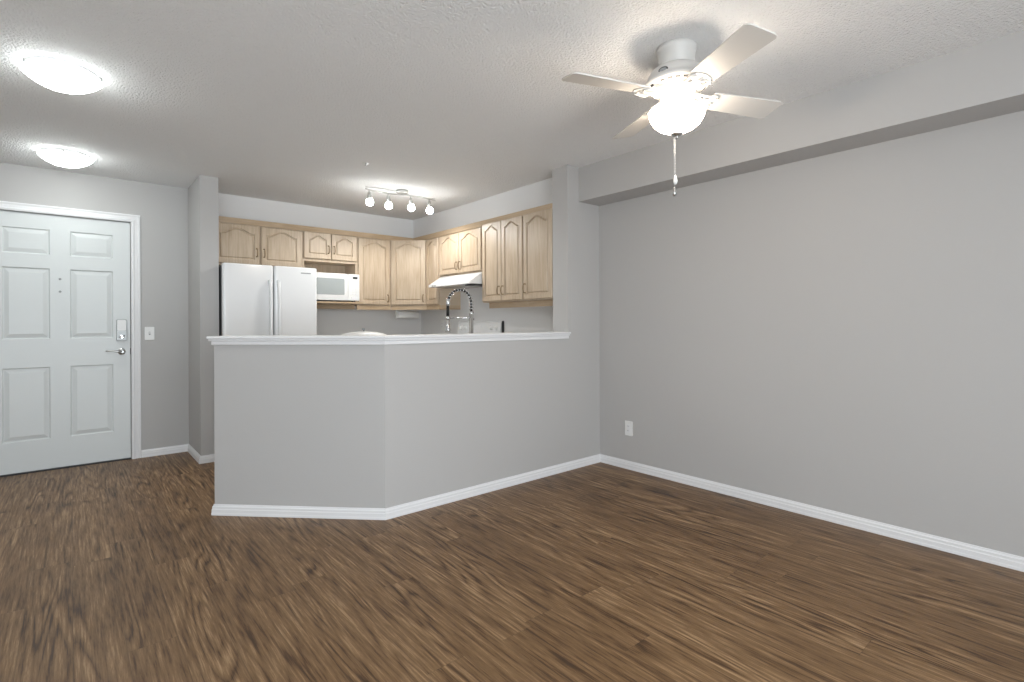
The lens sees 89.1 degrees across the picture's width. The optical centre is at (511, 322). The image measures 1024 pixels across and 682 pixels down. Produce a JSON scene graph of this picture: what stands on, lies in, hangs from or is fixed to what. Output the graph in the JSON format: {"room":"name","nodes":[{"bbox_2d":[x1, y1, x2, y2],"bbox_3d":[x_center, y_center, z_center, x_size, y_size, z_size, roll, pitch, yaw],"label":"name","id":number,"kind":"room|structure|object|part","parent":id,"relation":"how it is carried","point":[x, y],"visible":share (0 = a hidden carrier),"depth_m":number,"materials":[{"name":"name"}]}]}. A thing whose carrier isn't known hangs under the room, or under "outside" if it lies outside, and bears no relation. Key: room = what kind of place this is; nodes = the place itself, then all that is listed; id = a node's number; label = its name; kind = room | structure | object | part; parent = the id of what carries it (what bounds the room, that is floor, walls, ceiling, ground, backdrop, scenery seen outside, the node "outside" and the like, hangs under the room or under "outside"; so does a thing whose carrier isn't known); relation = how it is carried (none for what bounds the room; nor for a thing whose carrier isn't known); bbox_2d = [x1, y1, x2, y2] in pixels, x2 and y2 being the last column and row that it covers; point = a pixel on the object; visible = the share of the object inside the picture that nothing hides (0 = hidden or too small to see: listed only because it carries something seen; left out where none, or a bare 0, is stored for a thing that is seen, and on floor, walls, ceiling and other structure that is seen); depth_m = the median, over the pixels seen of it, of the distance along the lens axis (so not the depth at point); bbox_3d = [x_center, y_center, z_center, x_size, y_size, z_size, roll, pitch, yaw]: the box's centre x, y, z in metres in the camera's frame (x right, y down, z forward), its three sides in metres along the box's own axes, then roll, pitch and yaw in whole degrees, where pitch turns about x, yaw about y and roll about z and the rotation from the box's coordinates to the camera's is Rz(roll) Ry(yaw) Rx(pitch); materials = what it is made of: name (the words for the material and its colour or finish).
{"room":"empty living room","nodes":[
{"label":"empty living room","id":0,"kind":"room"},
{"bbox_2d":[188,175,218,455],"bbox_3d":[-2.791,-0.030,4.701,0.143,2.460,0.583,0,0,-40],"label":"wall","id":1,"kind":"structure","parent":0,"point":[203,198],"depth_m":4.49,"materials":[{"name":"grey paint"}]},
{"bbox_2d":[141,444,214,463],"bbox_3d":[-2.892,1.167,4.662,0.774,0.066,0.320,0,0,19],"label":"baseboard","id":2,"kind":"structure","parent":1,"relation":"attached to","point":[203,459],"depth_m":4.70,"materials":[{"name":"white wood"}]},
{"bbox_2d":[0,162,420,457],"bbox_3d":[-3.142,-0.029,4.902,5.338,2.460,0.177,0,0,-40],"label":"wall","id":3,"kind":"structure","parent":0,"point":[162,210],"depth_m":4.73,"materials":[{"name":"grey paint"}]},
{"bbox_2d":[0,201,140,476],"bbox_3d":[-3.742,0.125,4.312,1.078,2.158,0.148,0,0,-40],"label":"door","id":4,"kind":"structure","parent":3,"relation":"in","point":[65,350],"depth_m":4.33,"materials":[{"name":"white paint"}]},
{"bbox_3d":[-3.436,0.251,4.513,0.144,0.062,0.060,0,0,-40],"label":"handle","id":5,"kind":"part","parent":4,"relation":"part of","materials":[{"name":"silver metal"}]},
{"bbox_3d":[-3.418,0.063,4.555,0.076,0.190,0.020,0,0,-40],"label":"lock plate","id":6,"kind":"part","parent":4,"relation":"part of","materials":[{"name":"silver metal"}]},
{"bbox_2d":[145,327,153,339],"bbox_3d":[-3.256,0.095,4.675,0.072,0.118,0.020,0,0,-40],"label":"light switch","id":7,"kind":"object","parent":3,"relation":"attached to","point":[149,331],"visible":1,"depth_m":4.68,"materials":[{"name":"white plastic"}]},
{"bbox_2d":[219,222,301,266],"bbox_3d":[-2.518,-0.734,5.114,0.806,0.395,0.364,0,0,-40],"label":"upper cabinet","id":8,"kind":"object","parent":3,"relation":"attached to","point":[238,243],"visible":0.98,"depth_m":5.00,"materials":[{"name":"brown wood"}]},
{"bbox_3d":[-2.580,-0.739,4.879,0.392,0.365,0.020,0,0,-40],"label":"door","id":9,"kind":"part","parent":8,"relation":"part of","materials":[{"name":"brown wood"}]},
{"bbox_3d":[-2.276,-0.740,5.137,0.378,0.365,0.020,0,0,-40],"label":"door","id":10,"kind":"part","parent":8,"relation":"part of","materials":[{"name":"brown wood"}]},
{"bbox_2d":[302,231,362,308],"bbox_3d":[-1.944,-0.541,5.510,0.577,0.787,0.500,0,0,-40],"label":"upper cabinet","id":11,"kind":"object","parent":3,"relation":"attached to","point":[327,253],"visible":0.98,"depth_m":5.48,"materials":[{"name":"brown wood"}]},
{"bbox_3d":[-2.007,-0.795,5.365,0.274,0.268,0.020,0,0,-40],"label":"door","id":12,"kind":"part","parent":11,"relation":"part of","materials":[{"name":"brown wood"}]},
{"bbox_3d":[-1.923,-0.173,5.487,0.541,0.052,0.020,0,0,-40],"label":"light rail","id":13,"kind":"part","parent":11,"relation":"part of","materials":[{"name":"brown wood"}]},
{"bbox_2d":[317,272,358,301],"bbox_3d":[-1.917,-0.362,5.452,0.498,0.288,0.393,0,0,-40],"label":"microwave","id":14,"kind":"object","parent":11,"relation":"on","point":[337,287],"visible":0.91,"depth_m":5.32,"materials":[{"name":"white plastic"}]},
{"bbox_3d":[-1.656,-0.369,5.434,0.124,0.276,0.022,0,0,-40],"label":"control panel","id":15,"kind":"part","parent":14,"relation":"part of","materials":[{"name":"white plastic"}]},
{"bbox_2d":[317,301,362,303],"bbox_3d":[-1.929,-0.208,5.495,0.541,0.018,0.460,0,0,-40],"label":"shelf","id":16,"kind":"object","parent":11,"relation":"attached to","point":[318,302],"depth_m":5.36,"materials":[{"name":"brown wood"}]},
{"bbox_3d":[-1.790,-0.796,5.548,0.276,0.268,0.020,0,0,-40],"label":"door","id":17,"kind":"part","parent":11,"relation":"part of","materials":[{"name":"brown wood"}]},
{"bbox_2d":[355,237,390,309],"bbox_3d":[-1.614,-0.541,5.878,0.400,0.790,0.364,0,0,-40],"label":"upper cabinet","id":18,"kind":"object","parent":3,"relation":"attached to","point":[373,255],"visible":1,"depth_m":5.76,"materials":[{"name":"brown wood"}]},
{"bbox_3d":[-1.536,-0.168,5.788,0.400,0.045,0.018,0,0,-40],"label":"light rail","id":19,"kind":"part","parent":18,"relation":"part of","materials":[{"name":"brown wood"}]},
{"bbox_2d":[390,240,426,309],"bbox_3d":[-1.168,-0.543,6.098,0.578,0.790,0.606,0,0,-40],"label":"upper cabinet","id":20,"kind":"object","parent":3,"relation":"attached to","point":[408,257],"visible":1,"depth_m":5.88,"materials":[{"name":"brown wood"}]},
{"bbox_2d":[219,203,551,239],"bbox_3d":[-1.198,-0.963,4.544,2.090,0.050,2.322,0,0,-40],"label":"trim","id":21,"kind":"structure","parent":20,"relation":"on","point":[547,206],"depth_m":5.22,"materials":[{"name":"brown wood"}]},
{"bbox_2d":[395,310,418,317],"bbox_3d":[-1.226,-0.122,6.090,0.289,0.139,0.084,0,0,-40],"label":"paper towel holder","id":22,"kind":"object","parent":20,"relation":"attached to","point":[398,314],"visible":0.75,"depth_m":6.05,"materials":[{"name":"white"}]},
{"bbox_3d":[-1.171,-0.170,5.911,0.401,0.045,0.018,0,0,3],"label":"light rail","id":23,"kind":"part","parent":20,"relation":"part of","materials":[{"name":"brown wood"}]},
{"bbox_2d":[214,345,384,507],"bbox_3d":[-1.306,0.659,3.284,1.089,1.068,0.172,0,0,5],"label":"wall","id":24,"kind":"structure","parent":0,"point":[295,425],"depth_m":3.20,"materials":[{"name":"grey paint"}]},
{"bbox_2d":[211,454,599,519],"bbox_3d":[-0.466,1.156,3.608,2.886,0.066,0.657,0,0,-21],"label":"baseboard","id":25,"kind":"structure","parent":24,"relation":"attached to","point":[426,503],"depth_m":3.23,"materials":[{"name":"white wood"}]},
{"bbox_2d":[218,178,551,237],"bbox_3d":[-1.196,-1.127,4.749,2.361,0.280,2.632,0,0,-40],"label":"wall","id":26,"kind":"structure","parent":0,"point":[537,194],"depth_m":5.50,"materials":[{"name":"white paint"}]},
{"bbox_2d":[385,339,568,507],"bbox_3d":[-0.213,0.654,3.737,1.605,1.068,0.172,0,0,-40],"label":"wall","id":27,"kind":"structure","parent":0,"point":[459,415],"depth_m":3.56,"materials":[{"name":"grey paint"}]},
{"bbox_2d":[206,332,570,344],"bbox_3d":[-0.653,0.105,3.555,2.544,0.054,0.726,0,0,-22],"label":"trim","id":28,"kind":"structure","parent":27,"relation":"on","point":[462,337],"depth_m":3.22,"materials":[{"name":"white"}]},
{"bbox_2d":[421,287,552,333],"bbox_3d":[-0.253,-0.042,5.543,0.098,2.460,2.632,0,0,-40],"label":"wall","id":29,"kind":"structure","parent":0,"point":[430,319],"depth_m":5.61,"materials":[{"name":"white paint"}]},
{"bbox_2d":[441,320,443,329],"bbox_3d":[-0.822,0.026,6.131,0.011,0.118,0.072,0,0,-40],"label":"wall outlet","id":30,"kind":"object","parent":29,"relation":"attached to","point":[442,321],"visible":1,"depth_m":6.12,"materials":[{"name":"white plastic"}]},
{"bbox_2d":[426,237,460,309],"bbox_3d":[-0.782,-0.544,5.865,0.291,0.790,0.280,0,0,-40],"label":"upper cabinet","id":31,"kind":"object","parent":29,"relation":"attached to","point":[436,298],"visible":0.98,"depth_m":5.77,"materials":[{"name":"brown wood"}]},
{"bbox_3d":[-0.885,-0.566,5.777,0.020,0.721,0.258,0,0,-40],"label":"door","id":32,"kind":"part","parent":31,"relation":"part of","materials":[{"name":"brown wood"}]},
{"bbox_3d":[-0.772,-0.172,5.872,0.270,0.045,0.280,0,0,-40],"label":"light rail","id":33,"kind":"part","parent":31,"relation":"part of","materials":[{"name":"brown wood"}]},
{"bbox_2d":[439,227,481,276],"bbox_3d":[-0.453,-0.721,5.449,0.324,0.440,0.777,0,0,-40],"label":"upper cabinet","id":34,"kind":"object","parent":29,"relation":"attached to","point":[460,253],"visible":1,"depth_m":5.33,"materials":[{"name":"brown wood"}]},
{"bbox_3d":[-0.667,-0.722,5.518,0.020,0.415,0.371,0,0,-40],"label":"door","id":35,"kind":"part","parent":34,"relation":"part of","materials":[{"name":"brown wood"}]},
{"bbox_2d":[429,272,481,288],"bbox_3d":[-0.491,-0.434,5.417,0.417,0.130,0.763,0,0,-40],"label":"range hood","id":36,"kind":"object","parent":34,"relation":"attached to","point":[471,280],"visible":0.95,"depth_m":5.28,"materials":[{"name":"white metal"}]},
{"bbox_2d":[465,284,481,286],"bbox_3d":[-0.297,-0.376,5.208,0.300,0.012,0.173,0,0,-40],"label":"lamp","id":37,"kind":"object","parent":36,"relation":"attached to","point":[480,285],"depth_m":5.14,"materials":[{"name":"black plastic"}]},
{"bbox_3d":[-0.421,-0.724,5.228,0.020,0.415,0.374,0,0,-40],"label":"door","id":38,"kind":"part","parent":34,"relation":"part of","materials":[{"name":"brown wood"}]},
{"bbox_2d":[482,216,528,307],"bbox_3d":[-0.005,-0.553,4.921,0.324,0.820,0.604,0,0,-40],"label":"upper cabinet","id":39,"kind":"object","parent":29,"relation":"attached to","point":[502,241],"visible":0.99,"depth_m":4.82,"materials":[{"name":"brown wood"}]},
{"bbox_3d":[-0.191,-0.580,4.957,0.020,0.745,0.292,0,0,-40],"label":"door","id":40,"kind":"part","parent":39,"relation":"part of","materials":[{"name":"brown wood"}]},
{"bbox_3d":[-0.030,-0.170,4.878,0.018,0.055,0.574,0,0,-40],"label":"light rail","id":41,"kind":"part","parent":39,"relation":"part of","materials":[{"name":"brown wood"}]},
{"bbox_3d":[0.002,-0.581,4.729,0.020,0.745,0.292,0,0,-40],"label":"door","id":42,"kind":"part","parent":39,"relation":"part of","materials":[{"name":"brown wood"}]},
{"bbox_2d":[509,320,552,331],"bbox_3d":[0.273,0.124,4.843,0.006,0.300,0.920,0,0,-40],"label":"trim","id":43,"kind":"structure","parent":29,"relation":"attached to","point":[514,325],"depth_m":4.95,"materials":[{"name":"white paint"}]},
{"bbox_2d":[522,208,552,306],"bbox_3d":[0.312,-0.554,4.547,0.324,0.820,0.373,0,0,-40],"label":"upper cabinet","id":44,"kind":"object","parent":29,"relation":"attached to","point":[537,226],"visible":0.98,"depth_m":4.46,"materials":[{"name":"brown wood"}]},
{"bbox_3d":[0.276,-0.172,4.516,0.018,0.055,0.373,0,0,-40],"label":"light rail","id":45,"kind":"part","parent":44,"relation":"part of","materials":[{"name":"brown wood"}]},
{"bbox_2d":[0,451,1023,681],"bbox_3d":[-0.751,1.240,2.085,5.638,0.100,7.560,0,0,-40],"label":"floor","id":46,"kind":"structure","parent":0,"point":[123,570],"depth_m":2.31,"materials":[{"name":"brown wood"}]},
{"bbox_2d":[219,263,316,335],"bbox_3d":[-2.372,0.341,4.945,0.798,1.714,0.788,0,0,-40],"label":"refrigerator","id":47,"kind":"object","parent":46,"relation":"on","point":[254,299],"visible":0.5,"depth_m":4.64,"materials":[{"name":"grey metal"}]},
{"bbox_3d":[-2.325,0.286,4.587,0.406,1.604,0.068,0,0,-40],"label":"door","id":48,"kind":"part","parent":47,"relation":"part of","materials":[{"name":"white metal"}]},
{"bbox_3d":[-2.158,0.097,4.653,0.028,0.969,0.063,0,0,-40],"label":"handle","id":49,"kind":"part","parent":47,"relation":"part of","materials":[{"name":"white plastic"}]},
{"bbox_3d":[-2.103,0.097,4.699,0.028,0.969,0.063,0,0,-40],"label":"handle","id":50,"kind":"part","parent":47,"relation":"part of","materials":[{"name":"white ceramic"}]},
{"bbox_3d":[-2.018,0.284,4.847,0.384,1.604,0.068,0,0,-40],"label":"door","id":51,"kind":"part","parent":47,"relation":"part of","materials":[{"name":"white metal"}]},
{"bbox_2d":[457,321,503,333],"bbox_3d":[-0.584,0.585,5.330,0.682,1.209,0.764,0,0,-40],"label":"range","id":52,"kind":"object","parent":46,"relation":"on","point":[463,326],"visible":0.18,"depth_m":5.46,"materials":[{"name":"white metal"}]},
{"bbox_3d":[-0.359,0.064,5.524,0.004,0.070,0.160,0,0,-40],"label":"clock panel","id":53,"kind":"part","parent":52,"relation":"part of","materials":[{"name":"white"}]},
{"bbox_2d":[0,0,1023,219],"bbox_3d":[-0.763,-1.329,2.085,5.638,0.120,7.560,0,0,-40],"label":"ceiling","id":54,"kind":"structure","parent":0,"point":[454,103],"depth_m":2.69,"materials":[{"name":"white paint"}]},
{"bbox_2d":[19,56,102,93],"bbox_3d":[-2.248,-1.213,2.603,0.320,0.098,0.330,0,0,-40],"label":"ceiling light","id":55,"kind":"object","parent":54,"relation":"attached to","point":[56,74],"visible":1,"depth_m":2.52,"materials":[{"name":"white glass"}]},
{"bbox_2d":[37,147,93,167],"bbox_3d":[-3.306,-1.209,3.855,0.320,0.098,0.330,0,0,-40],"label":"ceiling light","id":56,"kind":"object","parent":54,"relation":"attached to","point":[63,157],"visible":1,"depth_m":3.78,"materials":[{"name":"white glass"}]},
{"bbox_2d":[365,186,435,213],"bbox_3d":[-1.053,-1.172,4.983,0.744,0.190,0.122,0,0,-40],"label":"track light","id":57,"kind":"object","parent":54,"relation":"attached to","point":[403,192],"visible":1,"depth_m":4.93,"materials":[{"name":"silver metal"}]},
{"bbox_3d":[-1.306,-1.107,4.778,0.068,0.063,0.068,0,0,-40],"label":"bulb","id":58,"kind":"part","parent":57,"relation":"part of","materials":[{"name":"white glass"}]},
{"bbox_3d":[-1.167,-1.108,4.922,0.068,0.063,0.068,0,0,-40],"label":"bulb","id":59,"kind":"part","parent":57,"relation":"part of","materials":[{"name":"white glass"}]},
{"bbox_3d":[-1.053,-1.254,4.983,0.116,0.028,0.116,0,0,-40],"label":"ceiling plate","id":60,"kind":"part","parent":57,"relation":"part of","materials":[{"name":"silver metal"}]},
{"bbox_3d":[-0.972,-1.109,5.017,0.068,0.063,0.068,0,0,-40],"label":"bulb","id":61,"kind":"part","parent":57,"relation":"part of","materials":[{"name":"white glass"}]},
{"bbox_3d":[-0.815,-1.110,5.149,0.068,0.063,0.068,0,0,-40],"label":"bulb","id":62,"kind":"part","parent":57,"relation":"part of","materials":[{"name":"white glass"}]},
{"bbox_2d":[562,23,781,195],"bbox_3d":[0.763,-0.932,2.413,0.853,0.688,0.914,0,0,29],"label":"ceiling fan","id":63,"kind":"object","parent":54,"relation":"hanging from","point":[678,79],"visible":1,"depth_m":2.34,"materials":[{"name":"white"}]},
{"bbox_3d":[0.418,-1.055,2.290,0.390,0.035,0.138,0,0,-20],"label":"blade","id":64,"kind":"part","parent":63,"relation":"part of","materials":[{"name":"white wood"}]},
{"bbox_3d":[0.674,-1.056,2.777,0.138,0.035,0.390,0,0,-14],"label":"blade","id":65,"kind":"part","parent":63,"relation":"part of","materials":[{"name":"white wood"}]},
{"bbox_3d":[0.766,-0.935,2.418,0.252,0.101,0.252,0,0,-40],"label":"lamp shade","id":66,"kind":"part","parent":63,"relation":"part of","materials":[{"name":"white glass"}]},
{"bbox_3d":[0.856,-1.057,2.059,0.138,0.035,0.390,0,0,-14],"label":"blade","id":67,"kind":"part","parent":63,"relation":"part of","materials":[{"name":"white wood"}]},
{"bbox_3d":[1.117,-1.058,2.534,0.390,0.035,0.138,0,0,-18],"label":"blade","id":68,"kind":"part","parent":63,"relation":"part of","materials":[{"name":"white wood"}]},
{"bbox_2d":[552,165,599,461],"bbox_3d":[0.543,-0.045,4.380,0.386,2.460,0.172,0,0,-40],"label":"wall column","id":69,"kind":"structure","parent":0,"point":[575,223],"depth_m":4.29,"materials":[{"name":"grey paint"}]},
{"bbox_2d":[579,30,1023,205],"bbox_3d":[2.068,-1.143,2.677,0.252,0.280,4.406,0,0,-40],"label":"ceiling beam","id":70,"kind":"structure","parent":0,"point":[985,80],"depth_m":2.85,"materials":[{"name":"grey paint"}]},
{"bbox_2d":[599,110,1023,556],"bbox_3d":[1.337,-0.049,3.858,0.150,2.460,7.560,0,0,-40],"label":"wall","id":71,"kind":"structure","parent":0,"point":[843,331],"depth_m":3.04,"materials":[{"name":"grey paint"}]},
{"bbox_2d":[625,420,632,435],"bbox_3d":[0.942,0.853,4.205,0.011,0.118,0.072,0,0,-40],"label":"wall outlet","id":72,"kind":"object","parent":71,"relation":"attached to","point":[628,424],"visible":1,"depth_m":4.20,"materials":[{"name":"white plastic"}]},
{"bbox_2d":[600,454,1023,571],"bbox_3d":[2.170,1.144,2.754,0.014,0.066,4.406,0,0,-40],"label":"baseboard","id":73,"kind":"structure","parent":71,"relation":"attached to","point":[999,558],"depth_m":3.04,"materials":[{"name":"white wood"}]},
{"bbox_3d":[-0.522,0.753,3.987,1.250,0.872,0.596,0,0,-40],"label":"base cabinet","id":74,"kind":"object","parent":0,"visible":0},
{"bbox_3d":[-0.681,0.297,4.095,2.425,0.038,0.971,0,0,-40],"label":"countertop","id":75,"kind":"structure","parent":74,"relation":"on","visible":0},
{"bbox_2d":[342,328,385,334],"bbox_3d":[-1.002,0.158,3.514,0.344,0.242,0.344,0,0,-40],"label":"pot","id":76,"kind":"object","parent":75,"relation":"on","point":[363,332],"visible":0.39,"depth_m":3.43,"materials":[{"name":"silver metal"}]},
{"bbox_3d":[-1.003,0.079,3.514,0.344,0.044,0.344,0,0,-40],"label":"lid","id":77,"kind":"part","parent":76,"relation":"part of","materials":[{"name":"white plastic"}]},
{"bbox_2d":[445,288,473,332],"bbox_3d":[-0.396,0.002,4.012,0.239,0.549,0.088,0,0,13],"label":"kitchen faucet","id":78,"kind":"object","parent":75,"relation":"on","point":[471,313],"visible":0.92,"depth_m":3.99,"materials":[{"name":"silver metal"}]},
{"bbox_3d":[-0.418,-0.038,4.001,0.197,0.020,0.038,0,0,13],"label":"docking arm","id":79,"kind":"part","parent":78,"relation":"part of","materials":[{"name":"silver metal"}]}
]}

